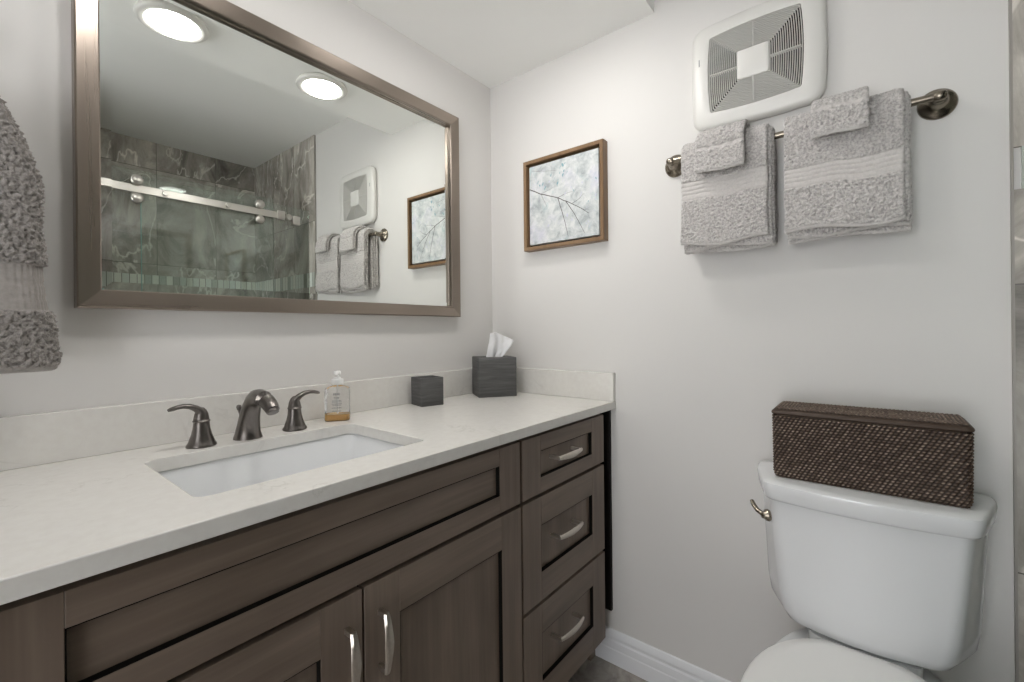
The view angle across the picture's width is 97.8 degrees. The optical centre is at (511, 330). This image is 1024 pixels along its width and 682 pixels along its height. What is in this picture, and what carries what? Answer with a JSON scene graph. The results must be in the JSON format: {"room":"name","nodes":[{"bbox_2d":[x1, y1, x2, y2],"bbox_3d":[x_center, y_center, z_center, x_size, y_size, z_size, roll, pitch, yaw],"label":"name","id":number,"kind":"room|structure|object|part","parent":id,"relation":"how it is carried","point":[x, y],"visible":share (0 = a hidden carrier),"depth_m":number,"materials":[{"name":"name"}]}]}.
{"room":"bathroom","nodes":[
{"label":"bathroom","id":0,"kind":"room"},
{"bbox_2d":[0,0,492,416],"bbox_3d":[-0.859,-0.111,0.997,0.100,2.530,2.550,-1,0,39],"label":"wall","id":1,"kind":"structure","parent":0,"point":[110,357],"depth_m":1.12,"materials":[{"name":"paint"}]},
{"bbox_2d":[0,368,471,470],"bbox_3d":[-0.667,0.204,1.134,0.019,0.096,1.899,-1,0,39],"label":"backsplash","id":2,"kind":"structure","parent":1,"relation":"attached to","point":[27,440],"depth_m":0.98,"materials":[{"name":"beige stone"}]},
{"bbox_2d":[71,0,460,316],"bbox_3d":[-0.538,-0.424,1.292,0.033,0.754,1.050,-1,0,39],"label":"wall mirror","id":3,"kind":"object","parent":1,"relation":"attached to","point":[225,159],"visible":1,"depth_m":1.13,"materials":[{"name":"grey metal"}]},
{"bbox_3d":[-0.955,-0.468,0.747,0.068,0.145,0.119,-1,0,39],"label":"towel ring","id":4,"kind":"object","parent":1,"relation":"attached to","visible":0},
{"bbox_2d":[0,96,62,373],"bbox_3d":[-0.911,-0.174,0.713,0.092,0.495,0.269,-1,0,39],"label":"hand towel","id":5,"kind":"object","parent":4,"relation":"hanging from","point":[29,341],"visible":1,"depth_m":0.76,"materials":[{"name":"grey fabric"}]},
{"bbox_2d":[349,0,653,88],"bbox_3d":[-0.555,-1.119,0.744,0.706,0.214,2.350,-1,0,39],"label":"ceiling","id":6,"kind":"structure","parent":0,"point":[493,42],"depth_m":1.49,"materials":[{"name":"paint"}]},
{"bbox_2d":[568,655,647,681],"bbox_3d":[-0.228,1.177,-0.206,2.570,0.060,3.650,-1,0,39],"label":"floor","id":7,"kind":"structure","parent":0,"point":[598,669],"depth_m":1.49,"materials":[{"name":"tile"}]},
{"bbox_2d":[0,410,612,681],"bbox_3d":[-0.439,0.715,0.967,0.569,0.870,1.880,-1,0,39],"label":"vanity cabinet","id":8,"kind":"object","parent":7,"relation":"on","point":[494,564],"visible":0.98,"depth_m":0.81,"materials":[{"name":"brown wood"}]},
{"bbox_3d":[-0.411,0.747,0.618,0.020,0.580,0.452,-1,0,39],"label":"door","id":9,"kind":"part","parent":8,"relation":"part of","materials":[{"name":"brown wood"}]},
{"bbox_2d":[0,392,615,604],"bbox_3d":[-0.457,0.263,0.965,0.559,0.026,1.899,-1,0,39],"label":"countertop","id":10,"kind":"structure","parent":8,"relation":"on","point":[68,521],"depth_m":0.73,"materials":[{"name":"beige stone"}]},
{"bbox_2d":[167,404,216,448],"bbox_3d":[-0.688,0.204,0.961,0.057,0.096,0.091,-1,0,39],"label":"valve","id":11,"kind":"object","parent":10,"relation":"on","point":[201,436],"visible":1,"depth_m":0.96,"materials":[{"name":"metal"}]},
{"bbox_3d":[-0.691,0.171,0.950,0.018,0.031,0.070,-1,0,36],"label":"lever","id":12,"kind":"part","parent":11,"relation":"part of","materials":[{"name":"metal"}]},
{"bbox_2d":[233,389,279,440],"bbox_3d":[-0.577,0.191,1.012,0.180,0.119,0.061,-1,0,39],"label":"sink faucet","id":13,"kind":"object","parent":10,"relation":"on","point":[248,427],"visible":1,"depth_m":1.02,"materials":[{"name":"metal"}]},
{"bbox_3d":[-0.646,0.208,1.059,0.012,0.064,0.012,-1,0,39],"label":"lift rod","id":14,"kind":"part","parent":13,"relation":"part of","materials":[{"name":"metal"}]},
{"bbox_2d":[158,434,402,496],"bbox_3d":[-0.449,0.352,0.932,0.372,0.150,0.500,-1,0,39],"label":"sink","id":15,"kind":"object","parent":10,"relation":"in","point":[227,474],"visible":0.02,"depth_m":1.04,"materials":[{"name":"white ceramic"}]},
{"bbox_2d":[282,390,319,431],"bbox_3d":[-0.540,0.202,1.145,0.057,0.096,0.091,-1,0,39],"label":"valve","id":16,"kind":"object","parent":10,"relation":"on","point":[294,421],"visible":1,"depth_m":1.12,"materials":[{"name":"metal"}]},
{"bbox_3d":[-0.530,0.169,1.150,0.018,0.031,0.070,-1,0,42],"label":"lever","id":17,"kind":"part","parent":16,"relation":"part of","materials":[{"name":"metal"}]},
{"bbox_2d":[324,370,350,421],"bbox_3d":[-0.485,0.181,1.240,0.066,0.138,0.053,-1,0,-16],"label":"soap dispenser","id":18,"kind":"object","parent":10,"relation":"on","point":[337,381],"visible":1,"depth_m":1.23,"materials":[{"name":"clear plastic"}]},
{"bbox_2d":[332,393,341,411],"bbox_3d":[-0.481,0.197,1.224,0.026,0.050,0.001,-1,0,-16],"label":"label","id":19,"kind":"object","parent":18,"relation":"on","point":[333,393],"depth_m":1.22,"materials":[{"name":"white paper"}]},
{"bbox_2d":[411,375,443,406],"bbox_3d":[-0.284,0.202,1.497,0.081,0.092,0.081,-1,0,-37],"label":"box","id":20,"kind":"object","parent":10,"relation":"on","point":[426,391],"visible":1,"depth_m":1.47,"materials":[{"name":"grey wood"}]},
{"bbox_2d":[472,355,516,397],"bbox_3d":[-0.069,0.173,1.706,0.145,0.145,0.125,-1,0,-16],"label":"tissue box cover","id":21,"kind":"object","parent":10,"relation":"on","point":[491,376],"visible":0.98,"depth_m":1.65,"materials":[{"name":"grey wood"}]},
{"bbox_2d":[486,332,513,356],"bbox_3d":[-0.047,0.059,1.706,0.112,0.104,0.028,-1,0,-17],"label":"tissue","id":22,"kind":"object","parent":21,"relation":"in","point":[498,345],"visible":0.91,"depth_m":1.71,"materials":[{"name":"white paper"}]},
{"bbox_2d":[517,367,615,400],"bbox_3d":[0.139,0.196,1.691,0.539,0.096,0.019,-1,0,39],"label":"side splash","id":23,"kind":"object","parent":10,"relation":"on","point":[566,383],"visible":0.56,"depth_m":1.63,"materials":[{"name":"beige stone"}]},
{"bbox_3d":[-0.269,0.562,0.753,0.034,0.108,0.020,-1,0,39],"label":"handle","id":24,"kind":"part","parent":8,"relation":"part of","materials":[{"name":"silver metal"}]},
{"bbox_3d":[-0.228,0.561,0.804,0.034,0.108,0.020,-1,0,39],"label":"handle","id":25,"kind":"part","parent":8,"relation":"part of","materials":[{"name":"silver metal"}]},
{"bbox_3d":[-0.124,0.744,0.974,0.020,0.580,0.454,-1,0,39],"label":"door","id":26,"kind":"part","parent":8,"relation":"part of","materials":[{"name":"brown wood"}]},
{"bbox_3d":[0.160,0.363,1.331,0.020,0.157,0.447,-1,0,39],"label":"drawer","id":27,"kind":"part","parent":8,"relation":"part of","materials":[{"name":"brown wood"}]},
{"bbox_3d":[0.162,0.593,1.331,0.020,0.282,0.447,-1,0,39],"label":"drawer","id":28,"kind":"part","parent":8,"relation":"part of","materials":[{"name":"brown wood"}]},
{"bbox_3d":[0.165,0.887,1.331,0.020,0.289,0.447,-1,0,39],"label":"drawer","id":29,"kind":"part","parent":8,"relation":"part of","materials":[{"name":"brown wood"}]},
{"bbox_3d":[0.163,0.357,1.300,0.045,0.020,0.125,-1,0,39],"label":"handle","id":30,"kind":"part","parent":8,"relation":"part of","materials":[{"name":"silver metal"}]},
{"bbox_3d":[0.165,0.580,1.300,0.045,0.020,0.125,-1,0,39],"label":"handle","id":31,"kind":"part","parent":8,"relation":"part of","materials":[{"name":"silver metal"}]},
{"bbox_3d":[0.168,0.864,1.300,0.045,0.020,0.125,-1,0,39],"label":"handle","id":32,"kind":"part","parent":8,"relation":"part of","materials":[{"name":"silver metal"}]},
{"bbox_2d":[741,460,997,681],"bbox_3d":[0.641,0.748,0.823,0.446,0.781,0.732,-1,0,39],"label":"toilet","id":33,"kind":"object","parent":7,"relation":"on","point":[881,587],"visible":0.99,"depth_m":0.93,"materials":[{"name":"white ceramic"}]},
{"bbox_3d":[0.619,0.449,1.112,0.024,0.038,0.062,-1,0,-20],"label":"flush lever","id":34,"kind":"part","parent":33,"relation":"part of","materials":[{"name":"metal"}]},
{"bbox_3d":[0.581,0.697,0.747,0.374,0.020,0.540,-1,0,39],"label":"seat","id":35,"kind":"part","parent":33,"relation":"part of","materials":[{"name":"white plastic"}]},
{"bbox_3d":[0.633,0.933,0.809,0.366,0.411,0.685,-1,0,39],"label":"bowl","id":36,"kind":"part","parent":33,"relation":"part of","materials":[{"name":"white ceramic"}]},
{"bbox_2d":[771,401,974,508],"bbox_3d":[0.816,0.271,1.040,0.352,0.169,0.150,-1,0,39],"label":"wicker basket","id":37,"kind":"object","parent":33,"relation":"on","point":[921,456],"visible":1,"depth_m":0.97,"materials":[{"name":"wicker"}]},
{"bbox_3d":[0.815,0.195,1.040,0.352,0.017,0.150,-1,0,39],"label":"lid","id":38,"kind":"part","parent":37,"relation":"part of","materials":[{"name":"wicker"}]},
{"bbox_3d":[0.803,0.544,1.024,0.414,0.303,0.193,-1,0,39],"label":"tank","id":39,"kind":"part","parent":33,"relation":"part of","materials":[{"name":"white ceramic"}]},
{"bbox_3d":[0.799,0.379,1.021,0.444,0.045,0.221,-1,0,39],"label":"tank lid","id":40,"kind":"part","parent":33,"relation":"part of","materials":[{"name":"white ceramic"}]},
{"bbox_2d":[490,0,1023,681],"bbox_3d":[0.907,-0.129,1.142,2.470,2.530,0.110,-1,0,39],"label":"wall","id":41,"kind":"structure","parent":0,"point":[701,349],"depth_m":1.29,"materials":[{"name":"paint"}]},
{"bbox_2d":[523,139,607,252],"bbox_3d":[0.188,-0.479,1.637,0.341,0.344,0.034,-1,0,39],"label":"framed picture","id":42,"kind":"object","parent":41,"relation":"attached to","point":[565,192],"visible":1,"depth_m":1.62,"materials":[{"name":"white paper"}]},
{"bbox_2d":[595,625,730,681],"bbox_3d":[0.684,1.083,1.264,1.010,0.111,0.014,-1,0,39],"label":"baseboard","id":43,"kind":"structure","parent":41,"relation":"attached to","point":[645,661],"depth_m":1.46,"materials":[{"name":"white paint"}]},
{"bbox_2d":[692,0,826,130],"bbox_3d":[0.673,-0.743,1.243,0.334,0.314,0.034,-1,0,39],"label":"exhaust fan","id":44,"kind":"object","parent":41,"relation":"attached to","point":[767,59],"visible":0.99,"depth_m":1.22,"materials":[{"name":"white plastic"}]},
{"bbox_3d":[0.667,-0.743,1.236,0.078,0.079,0.016,-1,0,39],"label":"plate","id":45,"kind":"part","parent":44,"relation":"part of","materials":[{"name":"white plastic"}]},
{"bbox_2d":[709,5,802,111],"bbox_3d":[0.668,-0.743,1.236,0.230,0.223,0.012,-1,0,39],"label":"grille","id":46,"kind":"object","parent":44,"relation":"attached to","point":[756,59],"depth_m":1.23,"materials":[{"name":"white plastic"}]},
{"bbox_2d":[665,88,958,176],"bbox_3d":[0.725,-0.515,1.186,0.662,0.070,0.063,-1,0,39],"label":"towel bar","id":47,"kind":"object","parent":41,"relation":"attached to","point":[936,104],"visible":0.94,"depth_m":1.01,"materials":[{"name":"metal"}]},
{"bbox_3d":[0.494,-0.512,1.372,0.070,0.070,0.063,-1,0,39],"label":"post","id":48,"kind":"part","parent":47,"relation":"part of","materials":[{"name":"metal"}]},
{"bbox_2d":[680,123,777,254],"bbox_3d":[0.605,-0.386,1.254,0.237,0.336,0.106,-1,0,39],"label":"bath towel","id":49,"kind":"object","parent":47,"relation":"hanging from","point":[732,208],"visible":0.73,"depth_m":1.21,"materials":[{"name":"grey fabric"}]},
{"bbox_2d":[694,119,750,174],"bbox_3d":[0.592,-0.501,1.246,0.128,0.142,0.141,-1,0,39],"label":"washcloth","id":50,"kind":"object","parent":49,"relation":"on","point":[722,147],"visible":0.94,"depth_m":1.20,"materials":[{"name":"grey fabric"}]},
{"bbox_2d":[784,88,912,244],"bbox_3d":[0.810,-0.389,1.088,0.246,0.334,0.110,-1,0,39],"label":"bath towel","id":51,"kind":"object","parent":47,"relation":"hanging from","point":[857,181],"visible":0.92,"depth_m":1.04,"materials":[{"name":"grey fabric"}]},
{"bbox_2d":[810,86,868,139],"bbox_3d":[0.794,-0.515,1.083,0.112,0.117,0.138,-1,0,39],"label":"washcloth","id":52,"kind":"object","parent":51,"relation":"on","point":[849,110],"visible":0.96,"depth_m":1.04,"materials":[{"name":"grey fabric"}]},
{"bbox_3d":[0.955,-0.517,1.000,0.070,0.070,0.063,-1,0,39],"label":"post","id":53,"kind":"part","parent":47,"relation":"part of","materials":[{"name":"metal"}]},
{"bbox_2d":[1008,0,1018,681],"bbox_3d":[1.066,-0.054,0.950,0.004,2.377,0.011,-1,0,39],"label":"trim","id":54,"kind":"structure","parent":41,"relation":"attached to","point":[1010,37],"depth_m":0.95,"materials":[{"name":"grey"}]},
{"bbox_2d":[1021,145,1023,188],"bbox_3d":[1.416,-0.346,0.666,0.878,0.090,0.010,-1,0,39],"label":"trim","id":55,"kind":"structure","parent":41,"relation":"attached to","point":[1022,147],"depth_m":0.94,"materials":[{"name":"clear glass"}]}
]}

